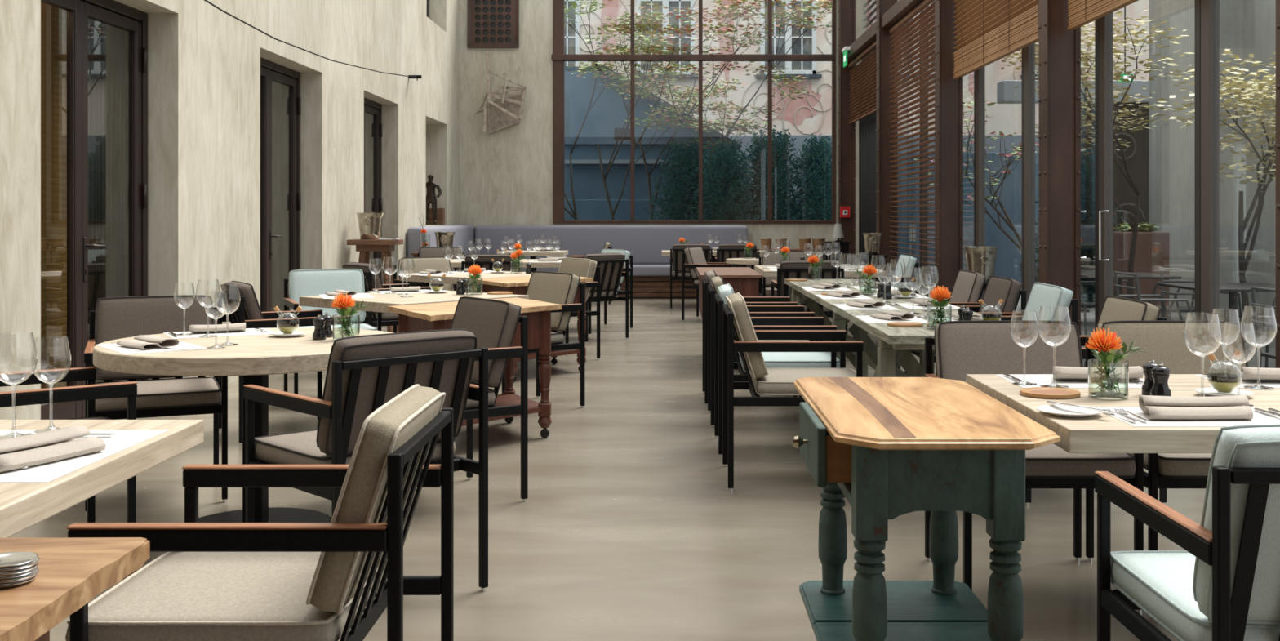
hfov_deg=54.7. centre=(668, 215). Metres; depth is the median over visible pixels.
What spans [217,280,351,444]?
armchair
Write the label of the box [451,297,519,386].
cushion
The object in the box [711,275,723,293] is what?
cushion
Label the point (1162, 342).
cushion
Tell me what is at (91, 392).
armchair
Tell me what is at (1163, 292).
chair
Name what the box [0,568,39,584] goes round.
plate
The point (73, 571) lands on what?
console table
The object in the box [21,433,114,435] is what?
knife
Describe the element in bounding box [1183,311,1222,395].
wine glass
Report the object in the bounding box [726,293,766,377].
cushion
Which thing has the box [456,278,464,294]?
pepper mill
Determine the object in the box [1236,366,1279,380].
napkin
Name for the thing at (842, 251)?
wine glass
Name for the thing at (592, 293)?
seat cushion
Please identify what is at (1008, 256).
wall
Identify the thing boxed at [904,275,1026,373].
armchair
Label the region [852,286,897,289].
placemat
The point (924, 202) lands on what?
window
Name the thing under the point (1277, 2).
column
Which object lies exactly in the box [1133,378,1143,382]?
fork
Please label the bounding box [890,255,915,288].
cushion
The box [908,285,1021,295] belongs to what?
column
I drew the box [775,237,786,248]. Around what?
wicker basket
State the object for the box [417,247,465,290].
armchair
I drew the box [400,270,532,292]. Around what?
dining table
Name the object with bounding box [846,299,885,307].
napkin
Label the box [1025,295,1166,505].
armchair
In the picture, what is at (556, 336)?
seat cushion
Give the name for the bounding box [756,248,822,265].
sideboard
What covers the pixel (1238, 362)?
bowl
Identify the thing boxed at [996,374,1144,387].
placemat
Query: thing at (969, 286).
cushion
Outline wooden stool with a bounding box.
[346,239,403,332]
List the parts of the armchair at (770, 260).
leg, leg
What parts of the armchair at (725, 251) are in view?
leg, rail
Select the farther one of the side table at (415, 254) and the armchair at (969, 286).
the side table at (415, 254)
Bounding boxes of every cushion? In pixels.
[65,551,386,640]
[74,417,107,419]
[94,296,212,379]
[95,377,221,409]
[221,281,262,323]
[254,430,456,464]
[288,270,364,322]
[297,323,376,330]
[310,386,443,612]
[318,329,475,453]
[343,262,382,292]
[366,311,398,319]
[397,257,453,290]
[419,247,462,271]
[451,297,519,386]
[466,389,495,406]
[526,271,578,330]
[551,331,564,342]
[558,258,595,298]
[583,253,624,290]
[587,290,617,297]
[601,249,629,283]
[604,242,610,248]
[671,244,710,271]
[671,271,689,275]
[684,247,706,278]
[705,270,715,284]
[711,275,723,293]
[717,284,740,354]
[718,244,756,270]
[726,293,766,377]
[737,339,808,352]
[739,351,839,371]
[751,368,856,393]
[779,260,839,303]
[804,305,831,311]
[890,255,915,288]
[912,349,934,352]
[935,322,1080,382]
[949,271,984,302]
[979,276,1021,311]
[1022,284,1071,320]
[1025,443,1136,475]
[1084,297,1159,367]
[1097,322,1245,373]
[1111,552,1279,640]
[1129,453,1212,475]
[1195,426,1279,620]
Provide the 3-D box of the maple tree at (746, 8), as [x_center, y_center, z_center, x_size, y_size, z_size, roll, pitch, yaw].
[0.599,-1.583,21.445,3.182,5.674,2.965,0,0,-35]
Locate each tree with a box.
[564,0,650,220]
[564,1,706,220]
[608,0,799,220]
[646,0,831,219]
[814,0,934,85]
[915,99,1038,280]
[1000,9,1192,299]
[1137,48,1275,359]
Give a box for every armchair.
[0,366,137,576]
[65,383,453,640]
[84,294,227,513]
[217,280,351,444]
[243,328,488,591]
[283,268,381,394]
[342,262,431,326]
[393,256,454,333]
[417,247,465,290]
[449,296,528,502]
[461,253,519,292]
[502,271,584,407]
[557,253,628,342]
[558,257,599,359]
[566,241,612,305]
[600,248,632,328]
[670,244,712,309]
[681,246,744,320]
[702,269,797,404]
[707,275,815,426]
[714,283,839,456]
[715,244,759,296]
[722,292,863,490]
[759,250,810,296]
[770,259,844,318]
[844,254,918,339]
[899,269,987,368]
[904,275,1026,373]
[924,320,1143,613]
[1000,282,1077,326]
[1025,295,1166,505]
[1085,320,1248,560]
[1094,423,1279,640]
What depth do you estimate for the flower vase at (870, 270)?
7.85 m
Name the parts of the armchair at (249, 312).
leg, rail, leg, armrest, armrest, leg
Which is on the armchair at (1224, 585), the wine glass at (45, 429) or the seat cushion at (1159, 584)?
the seat cushion at (1159, 584)
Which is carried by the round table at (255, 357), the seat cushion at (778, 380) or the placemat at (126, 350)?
the placemat at (126, 350)
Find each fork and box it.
[254,328,267,332]
[1102,408,1137,422]
[1114,408,1148,422]
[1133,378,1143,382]
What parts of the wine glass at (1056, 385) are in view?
stem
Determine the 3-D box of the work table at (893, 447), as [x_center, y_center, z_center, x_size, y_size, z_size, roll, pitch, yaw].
[0.614,0.875,3.310,0.583,0.750,1.080,0,0,0]
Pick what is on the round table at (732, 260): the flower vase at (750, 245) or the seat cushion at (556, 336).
the flower vase at (750, 245)
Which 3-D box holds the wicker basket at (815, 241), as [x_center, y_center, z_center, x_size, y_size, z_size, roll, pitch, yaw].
[2.227,0.408,18.300,0.204,0.164,0.204,0,0,0]
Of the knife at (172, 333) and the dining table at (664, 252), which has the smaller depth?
the knife at (172, 333)
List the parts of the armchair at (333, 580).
leg, leg, armrest, armrest, seat frame, leg, rail, rail, leg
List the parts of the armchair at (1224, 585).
leg, seat frame, rail, armrest, leg, rail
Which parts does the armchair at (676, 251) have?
leg, seat frame, rail, leg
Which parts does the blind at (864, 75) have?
cord, head rail, rail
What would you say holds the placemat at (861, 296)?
on the trestle table at (886, 362)
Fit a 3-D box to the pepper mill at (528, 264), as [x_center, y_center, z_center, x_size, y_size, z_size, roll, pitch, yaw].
[-1.204,0.449,10.691,0.054,0.098,0.054,0,0,0]
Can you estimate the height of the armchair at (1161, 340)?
0.876 m
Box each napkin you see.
[0,424,106,471]
[116,334,179,349]
[189,322,245,333]
[324,289,356,296]
[391,286,420,291]
[418,269,442,274]
[463,267,485,271]
[533,247,555,250]
[537,257,560,261]
[546,256,566,259]
[810,282,841,288]
[826,289,860,297]
[840,263,850,266]
[840,266,858,270]
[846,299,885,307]
[862,282,878,288]
[870,310,915,320]
[890,289,915,295]
[909,297,947,306]
[947,311,982,319]
[1053,365,1143,379]
[1138,395,1253,419]
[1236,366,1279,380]
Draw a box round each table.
[0,419,203,537]
[0,537,150,640]
[93,327,393,522]
[299,288,528,313]
[387,297,561,438]
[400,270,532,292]
[411,252,417,257]
[449,258,561,267]
[471,275,593,382]
[496,250,568,271]
[662,249,767,262]
[696,266,761,316]
[725,257,763,293]
[754,265,885,341]
[784,279,981,377]
[792,377,1060,640]
[965,373,1279,453]
[1080,271,1182,296]
[1158,282,1275,321]
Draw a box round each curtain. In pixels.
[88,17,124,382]
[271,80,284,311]
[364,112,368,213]
[858,48,876,268]
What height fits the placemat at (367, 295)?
0.001 m
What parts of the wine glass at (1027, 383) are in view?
stem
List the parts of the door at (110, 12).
handle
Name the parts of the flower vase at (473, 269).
vase glass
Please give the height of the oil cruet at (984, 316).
0.116 m
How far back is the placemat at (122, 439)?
2.55 m
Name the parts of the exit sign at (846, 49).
panel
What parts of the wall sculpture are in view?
post, post, handrail, panel, handrail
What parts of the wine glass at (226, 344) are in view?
stem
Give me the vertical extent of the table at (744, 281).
0.780 m
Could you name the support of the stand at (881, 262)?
on the floor
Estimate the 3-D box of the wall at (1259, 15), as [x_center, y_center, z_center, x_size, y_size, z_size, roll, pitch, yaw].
[7.350,-1.990,12.250,0.300,6.520,6.500,0,0,0]
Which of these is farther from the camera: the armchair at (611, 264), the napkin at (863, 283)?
the armchair at (611, 264)
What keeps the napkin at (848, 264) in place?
on the placemat
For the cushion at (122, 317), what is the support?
on the armchair at (122, 317)
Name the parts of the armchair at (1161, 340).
leg, rail, leg, seat frame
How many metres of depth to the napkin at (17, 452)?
2.54 m
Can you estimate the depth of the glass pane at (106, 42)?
7.97 m
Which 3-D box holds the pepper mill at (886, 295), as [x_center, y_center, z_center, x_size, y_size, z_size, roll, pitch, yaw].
[1.320,0.449,7.444,0.054,0.098,0.054,0,0,0]
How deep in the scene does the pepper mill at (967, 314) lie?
5.39 m
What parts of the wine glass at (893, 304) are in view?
stem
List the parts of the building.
pane, pane, sill, pane, sill, sill, pane, pane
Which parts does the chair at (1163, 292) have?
leg, armrest, backrest, seat, armrest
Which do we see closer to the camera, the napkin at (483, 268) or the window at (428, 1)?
the napkin at (483, 268)
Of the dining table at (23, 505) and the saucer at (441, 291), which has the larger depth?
the saucer at (441, 291)
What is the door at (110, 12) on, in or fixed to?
in the wall at (204, 62)
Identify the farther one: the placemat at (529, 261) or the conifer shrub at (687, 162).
the conifer shrub at (687, 162)
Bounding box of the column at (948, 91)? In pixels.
[933,0,963,295]
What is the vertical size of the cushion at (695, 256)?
0.371 m
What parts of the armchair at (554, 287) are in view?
leg, leg, rail, armrest, leg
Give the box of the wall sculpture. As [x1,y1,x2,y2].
[475,51,526,133]
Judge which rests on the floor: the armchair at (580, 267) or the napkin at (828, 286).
the armchair at (580, 267)
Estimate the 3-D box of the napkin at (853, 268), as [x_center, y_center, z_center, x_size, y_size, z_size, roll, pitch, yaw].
[1.653,0.480,11.419,0.237,0.035,0.122,0,0,0]
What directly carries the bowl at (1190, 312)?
on the wine glass at (1204, 356)
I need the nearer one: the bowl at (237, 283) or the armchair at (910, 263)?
the bowl at (237, 283)
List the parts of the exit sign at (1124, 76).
panel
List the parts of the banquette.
backrest, seat, backrest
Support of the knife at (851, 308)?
on the placemat at (844, 307)
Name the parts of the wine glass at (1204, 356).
stem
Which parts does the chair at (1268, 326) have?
leg, seat, armrest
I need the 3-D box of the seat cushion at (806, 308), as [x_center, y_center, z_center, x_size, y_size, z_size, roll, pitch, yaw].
[1.200,0.788,10.795,0.519,0.072,0.514,0,0,0]
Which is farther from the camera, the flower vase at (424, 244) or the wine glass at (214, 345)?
the flower vase at (424, 244)
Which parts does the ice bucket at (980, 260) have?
ring handle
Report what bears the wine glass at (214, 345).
on the round table at (255, 357)
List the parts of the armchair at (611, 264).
leg, leg, seat frame, rail, rail, leg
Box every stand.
[820,240,851,279]
[857,254,886,283]
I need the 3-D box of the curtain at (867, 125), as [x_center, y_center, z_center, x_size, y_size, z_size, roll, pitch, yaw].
[2.932,-0.550,17.424,0.064,3.560,3.052,0,0,0]
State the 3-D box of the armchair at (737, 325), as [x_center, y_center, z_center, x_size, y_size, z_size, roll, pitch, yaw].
[0.595,0.812,5.900,0.645,0.876,0.572,0,0,0]
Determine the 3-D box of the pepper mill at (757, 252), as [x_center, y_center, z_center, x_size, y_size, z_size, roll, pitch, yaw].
[1.049,0.449,14.453,0.054,0.098,0.054,0,0,0]
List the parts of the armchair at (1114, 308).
leg, armrest, armrest, leg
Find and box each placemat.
[0,429,168,482]
[95,340,205,354]
[163,328,274,338]
[319,293,374,298]
[368,289,429,293]
[414,272,455,275]
[449,270,491,272]
[528,261,560,262]
[800,286,851,290]
[816,294,871,298]
[834,304,900,310]
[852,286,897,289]
[855,315,932,323]
[873,293,928,297]
[895,302,959,308]
[932,316,958,321]
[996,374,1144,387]
[1093,406,1279,426]
[1194,374,1279,387]
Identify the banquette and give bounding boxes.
[407,224,747,297]
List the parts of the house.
doorway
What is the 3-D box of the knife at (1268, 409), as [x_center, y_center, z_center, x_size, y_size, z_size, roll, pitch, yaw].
[1.534,0.493,3.070,0.019,0.004,0.213,0,0,3]
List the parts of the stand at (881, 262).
leg, leg, leg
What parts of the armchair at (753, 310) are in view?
leg, rail, leg, armrest, armrest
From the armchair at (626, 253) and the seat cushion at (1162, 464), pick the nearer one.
the seat cushion at (1162, 464)
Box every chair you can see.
[1020,262,1088,347]
[1080,259,1129,307]
[1113,271,1194,319]
[1149,281,1194,317]
[1160,267,1243,325]
[1250,286,1275,367]
[1263,296,1275,368]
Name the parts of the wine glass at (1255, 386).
stem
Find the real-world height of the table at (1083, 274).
0.750 m
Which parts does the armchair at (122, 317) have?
leg, armrest, leg, seat frame, leg, leg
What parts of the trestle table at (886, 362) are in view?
leg, leg, leg, leg, leg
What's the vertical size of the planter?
1.216 m
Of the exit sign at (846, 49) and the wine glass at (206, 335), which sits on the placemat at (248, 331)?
the wine glass at (206, 335)
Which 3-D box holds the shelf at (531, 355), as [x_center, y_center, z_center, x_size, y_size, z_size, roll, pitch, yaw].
[-1.062,1.083,9.850,0.592,0.025,1.039,0,0,40]
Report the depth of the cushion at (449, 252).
14.77 m
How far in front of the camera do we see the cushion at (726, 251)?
16.52 m
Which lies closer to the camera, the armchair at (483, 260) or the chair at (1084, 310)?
the chair at (1084, 310)
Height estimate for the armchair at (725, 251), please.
0.876 m
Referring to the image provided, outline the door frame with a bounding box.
[1080,0,1219,329]
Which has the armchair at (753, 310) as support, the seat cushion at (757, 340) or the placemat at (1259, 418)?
the seat cushion at (757, 340)
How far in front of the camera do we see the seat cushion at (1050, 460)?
3.86 m
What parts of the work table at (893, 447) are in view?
knob, drawer, leg, rail, leg, leg, leg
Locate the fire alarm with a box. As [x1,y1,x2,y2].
[840,206,849,217]
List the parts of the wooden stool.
leg, leg, seat, leg, leg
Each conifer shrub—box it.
[644,133,724,220]
[688,135,761,220]
[737,124,818,220]
[783,133,831,220]
[1035,146,1123,308]
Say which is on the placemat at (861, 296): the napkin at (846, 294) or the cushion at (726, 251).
the napkin at (846, 294)
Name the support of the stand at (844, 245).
on the floor
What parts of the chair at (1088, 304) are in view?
seat, backrest, armrest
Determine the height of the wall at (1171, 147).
6.520 m
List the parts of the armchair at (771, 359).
leg, rail, leg, rail, seat frame, rail, armrest, armrest, leg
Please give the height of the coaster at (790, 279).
0.010 m
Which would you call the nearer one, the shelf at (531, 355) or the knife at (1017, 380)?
the knife at (1017, 380)
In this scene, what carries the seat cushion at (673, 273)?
on the armchair at (676, 251)
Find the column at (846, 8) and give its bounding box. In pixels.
[838,0,855,265]
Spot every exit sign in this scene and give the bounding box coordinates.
[841,46,850,67]
[1116,6,1133,82]
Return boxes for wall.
[0,0,459,419]
[459,0,866,287]
[564,199,813,220]
[897,151,1038,285]
[1149,0,1194,317]
[1219,0,1245,316]
[1243,0,1275,323]
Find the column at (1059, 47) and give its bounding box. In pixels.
[1038,0,1080,335]
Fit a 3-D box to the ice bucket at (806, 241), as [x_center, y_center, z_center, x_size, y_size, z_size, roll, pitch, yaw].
[2.024,0.408,18.300,0.194,0.164,0.194,0,0,0]
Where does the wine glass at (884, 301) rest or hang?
on the trestle table at (886, 362)
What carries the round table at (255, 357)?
on the floor
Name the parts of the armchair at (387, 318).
leg, seat frame, rail, armrest, armrest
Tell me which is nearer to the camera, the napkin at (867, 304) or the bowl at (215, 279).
the bowl at (215, 279)
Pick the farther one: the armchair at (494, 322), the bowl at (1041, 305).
the armchair at (494, 322)
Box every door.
[40,0,147,419]
[260,57,301,311]
[364,97,382,281]
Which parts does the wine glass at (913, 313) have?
stem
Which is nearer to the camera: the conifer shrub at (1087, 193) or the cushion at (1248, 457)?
the cushion at (1248, 457)
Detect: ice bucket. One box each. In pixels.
[355,213,384,239]
[434,231,455,247]
[862,232,881,254]
[962,246,998,282]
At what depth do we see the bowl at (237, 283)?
4.78 m
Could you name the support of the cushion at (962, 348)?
on the armchair at (962, 348)
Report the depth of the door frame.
6.97 m
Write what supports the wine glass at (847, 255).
on the trestle table at (886, 362)
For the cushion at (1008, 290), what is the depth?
7.44 m
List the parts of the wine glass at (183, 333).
stem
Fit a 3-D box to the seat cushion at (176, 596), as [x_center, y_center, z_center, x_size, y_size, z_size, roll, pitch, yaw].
[-0.880,0.788,2.560,0.514,0.072,0.519,0,0,0]
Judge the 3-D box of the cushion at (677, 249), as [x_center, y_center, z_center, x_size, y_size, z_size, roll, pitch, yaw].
[0.310,0.564,16.586,0.514,0.371,0.171,0,0,0]
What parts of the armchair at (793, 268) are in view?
leg, armrest, leg, rail, seat frame, leg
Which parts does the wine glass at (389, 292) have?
stem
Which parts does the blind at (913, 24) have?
cord, cord, head rail, cord, cord, cord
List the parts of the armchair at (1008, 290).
armrest, armrest, leg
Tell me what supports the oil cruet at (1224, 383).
on the saucer at (1211, 392)
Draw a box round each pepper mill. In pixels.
[312,315,326,339]
[321,312,332,337]
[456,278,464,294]
[462,277,469,292]
[525,262,532,273]
[755,249,759,258]
[876,280,884,297]
[883,282,892,298]
[957,305,965,320]
[961,306,973,319]
[1141,359,1158,395]
[1150,362,1171,395]
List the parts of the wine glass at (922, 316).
stem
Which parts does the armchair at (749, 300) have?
leg, leg, armrest, armrest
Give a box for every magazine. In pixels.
[377,238,399,239]
[378,236,400,238]
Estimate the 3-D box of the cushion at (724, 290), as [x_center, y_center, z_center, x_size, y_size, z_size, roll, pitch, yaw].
[0.361,0.564,6.700,0.171,0.371,0.514,0,0,0]
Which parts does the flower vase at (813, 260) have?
vase glass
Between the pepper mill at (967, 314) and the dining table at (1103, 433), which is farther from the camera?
the pepper mill at (967, 314)
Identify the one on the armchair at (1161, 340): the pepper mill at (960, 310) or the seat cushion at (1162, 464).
the seat cushion at (1162, 464)
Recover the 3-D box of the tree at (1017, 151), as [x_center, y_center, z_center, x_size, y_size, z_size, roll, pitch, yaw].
[4.286,-0.140,16.940,1.708,2.792,2.562,0,0,22]
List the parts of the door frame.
door handle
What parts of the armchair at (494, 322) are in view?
leg, seat frame, rail, armrest, leg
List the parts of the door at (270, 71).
handle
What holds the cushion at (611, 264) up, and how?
on the armchair at (611, 264)
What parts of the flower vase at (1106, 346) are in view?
vase glass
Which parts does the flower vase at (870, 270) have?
vase glass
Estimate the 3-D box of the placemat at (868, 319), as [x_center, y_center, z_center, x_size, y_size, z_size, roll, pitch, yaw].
[1.080,0.499,5.970,0.300,0.001,0.420,0,0,0]
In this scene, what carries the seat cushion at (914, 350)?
on the armchair at (1008, 290)
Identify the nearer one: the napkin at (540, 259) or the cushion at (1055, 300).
the cushion at (1055, 300)
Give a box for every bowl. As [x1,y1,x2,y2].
[0,331,37,385]
[31,335,71,383]
[173,283,195,308]
[195,279,220,307]
[204,289,227,319]
[214,283,240,314]
[885,264,902,284]
[903,266,922,290]
[915,272,932,295]
[920,266,938,288]
[1009,310,1039,347]
[1037,305,1071,346]
[1183,311,1222,356]
[1221,322,1256,364]
[1240,305,1276,346]
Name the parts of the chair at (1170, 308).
armrest, armrest, seat, leg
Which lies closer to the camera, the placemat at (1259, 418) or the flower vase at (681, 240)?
the placemat at (1259, 418)
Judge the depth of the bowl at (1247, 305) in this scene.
3.58 m
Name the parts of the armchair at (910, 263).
armrest, armrest, leg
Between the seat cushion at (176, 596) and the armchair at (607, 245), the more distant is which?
the armchair at (607, 245)
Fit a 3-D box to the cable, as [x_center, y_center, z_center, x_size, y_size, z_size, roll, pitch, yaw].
[-3.182,-1.580,10.610,0.176,0.381,10.021,0,0,0]
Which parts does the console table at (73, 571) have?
leg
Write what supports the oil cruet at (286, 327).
on the saucer at (279, 334)
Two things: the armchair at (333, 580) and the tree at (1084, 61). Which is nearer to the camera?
the armchair at (333, 580)
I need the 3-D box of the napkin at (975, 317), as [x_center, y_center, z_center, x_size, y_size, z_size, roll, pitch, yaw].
[1.440,0.481,5.904,0.119,0.034,0.231,0,0,-15]
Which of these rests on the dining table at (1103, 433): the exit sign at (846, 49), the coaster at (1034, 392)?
the coaster at (1034, 392)
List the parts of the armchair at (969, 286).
armrest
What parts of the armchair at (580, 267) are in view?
leg, rail, armrest, leg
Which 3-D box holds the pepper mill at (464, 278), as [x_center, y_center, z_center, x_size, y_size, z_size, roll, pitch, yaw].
[-1.321,0.449,8.049,0.054,0.098,0.054,0,0,0]
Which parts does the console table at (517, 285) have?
leg, leg, leg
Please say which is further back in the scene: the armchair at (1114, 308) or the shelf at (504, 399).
the shelf at (504, 399)
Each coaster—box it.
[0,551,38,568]
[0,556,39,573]
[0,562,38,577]
[487,291,512,294]
[786,278,807,280]
[886,321,923,327]
[1019,386,1080,398]
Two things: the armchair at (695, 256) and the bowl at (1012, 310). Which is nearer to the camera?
the bowl at (1012, 310)
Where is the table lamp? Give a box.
[832,223,844,241]
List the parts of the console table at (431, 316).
leg, leg, leg, leg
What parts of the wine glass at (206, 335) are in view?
stem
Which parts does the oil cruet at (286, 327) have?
glass globe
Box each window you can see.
[426,0,429,17]
[551,0,835,223]
[861,0,909,60]
[920,15,928,297]
[973,43,1035,305]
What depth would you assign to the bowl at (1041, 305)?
3.60 m
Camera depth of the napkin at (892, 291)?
7.65 m
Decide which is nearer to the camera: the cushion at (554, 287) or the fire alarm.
the cushion at (554, 287)
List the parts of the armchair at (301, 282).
leg, armrest, leg, leg, leg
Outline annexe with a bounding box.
[564,62,742,199]
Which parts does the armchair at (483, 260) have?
leg, rail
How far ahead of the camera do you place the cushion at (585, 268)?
10.81 m
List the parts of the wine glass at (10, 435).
stem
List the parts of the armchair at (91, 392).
armrest, armrest, leg, leg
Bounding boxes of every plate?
[0,565,38,580]
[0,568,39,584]
[0,574,36,588]
[1036,404,1102,417]
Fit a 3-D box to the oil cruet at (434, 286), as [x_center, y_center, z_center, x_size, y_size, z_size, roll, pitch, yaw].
[-1.498,0.431,8.016,0.090,0.116,0.090,0,0,35]
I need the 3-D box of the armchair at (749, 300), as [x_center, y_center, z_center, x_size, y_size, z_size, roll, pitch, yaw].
[0.565,0.812,8.450,0.645,0.876,0.572,0,0,0]
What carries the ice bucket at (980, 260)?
on the stand
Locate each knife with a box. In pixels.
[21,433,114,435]
[133,347,194,351]
[167,331,178,336]
[851,307,888,309]
[874,320,918,321]
[1003,373,1026,383]
[1046,400,1112,413]
[1253,408,1279,417]
[1267,408,1279,413]
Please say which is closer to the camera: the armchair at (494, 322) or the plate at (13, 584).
the plate at (13, 584)
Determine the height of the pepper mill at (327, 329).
0.098 m
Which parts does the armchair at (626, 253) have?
leg, rail, leg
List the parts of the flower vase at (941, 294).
vase glass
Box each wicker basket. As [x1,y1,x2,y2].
[760,237,772,248]
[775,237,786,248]
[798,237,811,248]
[812,237,825,248]
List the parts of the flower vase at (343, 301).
vase glass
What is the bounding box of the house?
[996,80,1149,300]
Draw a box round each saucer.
[268,331,306,337]
[425,289,448,293]
[488,271,506,272]
[893,295,917,298]
[1195,387,1254,396]
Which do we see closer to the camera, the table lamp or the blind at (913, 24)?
the blind at (913, 24)
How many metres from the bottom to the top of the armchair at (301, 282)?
0.876 m
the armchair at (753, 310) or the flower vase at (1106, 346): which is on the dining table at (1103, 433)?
the flower vase at (1106, 346)
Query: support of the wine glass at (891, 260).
on the placemat at (875, 295)
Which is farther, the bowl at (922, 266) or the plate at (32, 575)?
the bowl at (922, 266)
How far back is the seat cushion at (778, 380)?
5.79 m
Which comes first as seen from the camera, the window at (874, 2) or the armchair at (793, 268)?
the armchair at (793, 268)
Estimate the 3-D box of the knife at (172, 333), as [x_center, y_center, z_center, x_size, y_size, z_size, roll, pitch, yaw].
[-2.068,0.493,5.173,0.019,0.004,0.213,0,0,-30]
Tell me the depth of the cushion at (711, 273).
8.21 m
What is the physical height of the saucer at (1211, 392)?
0.012 m
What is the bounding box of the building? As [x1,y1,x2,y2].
[564,0,1149,199]
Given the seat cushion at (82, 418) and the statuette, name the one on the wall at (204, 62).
the statuette
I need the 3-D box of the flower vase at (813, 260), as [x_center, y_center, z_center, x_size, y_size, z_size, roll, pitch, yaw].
[1.169,0.402,9.759,0.156,0.193,0.107,0,0,-27]
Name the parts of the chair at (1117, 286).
leg, backrest, leg, armrest, armrest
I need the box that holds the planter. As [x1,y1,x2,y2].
[1112,221,1169,317]
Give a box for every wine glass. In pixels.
[0,331,37,439]
[31,335,71,432]
[173,283,195,335]
[195,279,220,337]
[204,289,227,348]
[214,283,240,346]
[368,257,382,291]
[382,256,397,293]
[396,260,409,294]
[399,257,414,297]
[830,251,843,284]
[839,253,853,287]
[846,254,857,284]
[877,265,892,302]
[885,264,902,305]
[889,259,905,297]
[903,266,922,314]
[915,272,932,317]
[920,266,938,311]
[1009,310,1039,385]
[1037,305,1071,388]
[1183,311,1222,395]
[1209,308,1239,345]
[1221,322,1256,406]
[1240,305,1276,389]
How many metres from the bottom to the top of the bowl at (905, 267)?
0.118 m
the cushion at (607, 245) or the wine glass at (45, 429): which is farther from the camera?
the cushion at (607, 245)
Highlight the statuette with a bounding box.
[426,174,441,224]
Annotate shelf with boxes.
[462,393,542,426]
[517,349,579,360]
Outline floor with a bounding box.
[9,297,1205,640]
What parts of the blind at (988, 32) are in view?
cord, cord, rail, cord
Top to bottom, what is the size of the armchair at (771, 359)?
0.876 m
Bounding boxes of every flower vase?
[330,292,371,340]
[417,214,430,247]
[466,263,482,294]
[510,248,528,272]
[513,242,524,258]
[678,237,688,244]
[743,241,753,258]
[779,246,790,263]
[807,254,823,279]
[852,263,877,294]
[927,284,951,328]
[1084,327,1145,399]
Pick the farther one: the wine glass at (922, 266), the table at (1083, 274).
the table at (1083, 274)
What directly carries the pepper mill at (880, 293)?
on the placemat at (875, 295)
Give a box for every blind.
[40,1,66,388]
[848,40,876,124]
[888,0,934,296]
[953,0,1038,79]
[1067,0,1138,30]
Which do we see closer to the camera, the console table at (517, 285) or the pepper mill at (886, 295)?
the pepper mill at (886, 295)
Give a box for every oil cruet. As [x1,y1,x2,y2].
[273,306,302,333]
[427,273,445,291]
[491,258,504,271]
[896,277,915,296]
[978,298,1004,319]
[1206,350,1242,393]
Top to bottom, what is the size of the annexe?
4.276 m
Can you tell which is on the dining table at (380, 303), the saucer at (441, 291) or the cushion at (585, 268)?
the saucer at (441, 291)
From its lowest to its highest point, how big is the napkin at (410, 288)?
0.033 m
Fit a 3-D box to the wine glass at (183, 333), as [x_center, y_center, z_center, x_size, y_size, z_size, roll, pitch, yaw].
[-2.026,0.390,5.183,0.084,0.217,0.084,0,0,-1]
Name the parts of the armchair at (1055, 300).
armrest, leg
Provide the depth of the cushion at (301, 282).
8.64 m
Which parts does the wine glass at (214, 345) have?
stem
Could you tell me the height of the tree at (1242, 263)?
2.817 m
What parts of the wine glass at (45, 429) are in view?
stem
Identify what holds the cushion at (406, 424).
on the armchair at (333, 580)
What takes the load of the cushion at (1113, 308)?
on the armchair at (1114, 308)
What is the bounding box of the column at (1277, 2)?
[1275,0,1279,368]
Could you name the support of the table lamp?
on the stand at (844, 245)
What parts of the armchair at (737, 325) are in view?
leg, rail, leg, rail, seat frame, rail, armrest, armrest, leg, leg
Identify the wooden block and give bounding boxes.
[427,208,444,224]
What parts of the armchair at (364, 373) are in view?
leg, armrest, rail, leg, seat frame, rail, rail, armrest, leg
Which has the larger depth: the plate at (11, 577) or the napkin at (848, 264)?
the napkin at (848, 264)
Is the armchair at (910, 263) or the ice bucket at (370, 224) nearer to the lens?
the armchair at (910, 263)
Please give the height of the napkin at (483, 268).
0.033 m
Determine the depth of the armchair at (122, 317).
5.66 m
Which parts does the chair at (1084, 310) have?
leg, armrest, leg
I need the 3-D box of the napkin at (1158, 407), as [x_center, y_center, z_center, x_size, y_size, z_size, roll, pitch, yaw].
[1.319,0.476,3.079,0.297,0.044,0.153,0,0,0]
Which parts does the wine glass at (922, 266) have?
stem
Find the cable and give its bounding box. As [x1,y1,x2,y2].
[204,0,422,80]
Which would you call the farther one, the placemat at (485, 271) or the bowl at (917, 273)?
the placemat at (485, 271)
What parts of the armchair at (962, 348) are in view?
leg, leg, leg, seat frame, leg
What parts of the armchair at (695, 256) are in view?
leg, rail, leg, armrest, armrest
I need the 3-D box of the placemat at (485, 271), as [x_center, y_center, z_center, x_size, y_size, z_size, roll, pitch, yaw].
[-1.730,0.499,11.040,0.420,0.001,0.300,0,0,-30]
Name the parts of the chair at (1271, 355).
leg, backrest, armrest, seat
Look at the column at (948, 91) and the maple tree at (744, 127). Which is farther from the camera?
the maple tree at (744, 127)
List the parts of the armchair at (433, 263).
leg, armrest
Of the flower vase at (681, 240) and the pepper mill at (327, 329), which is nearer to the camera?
the pepper mill at (327, 329)

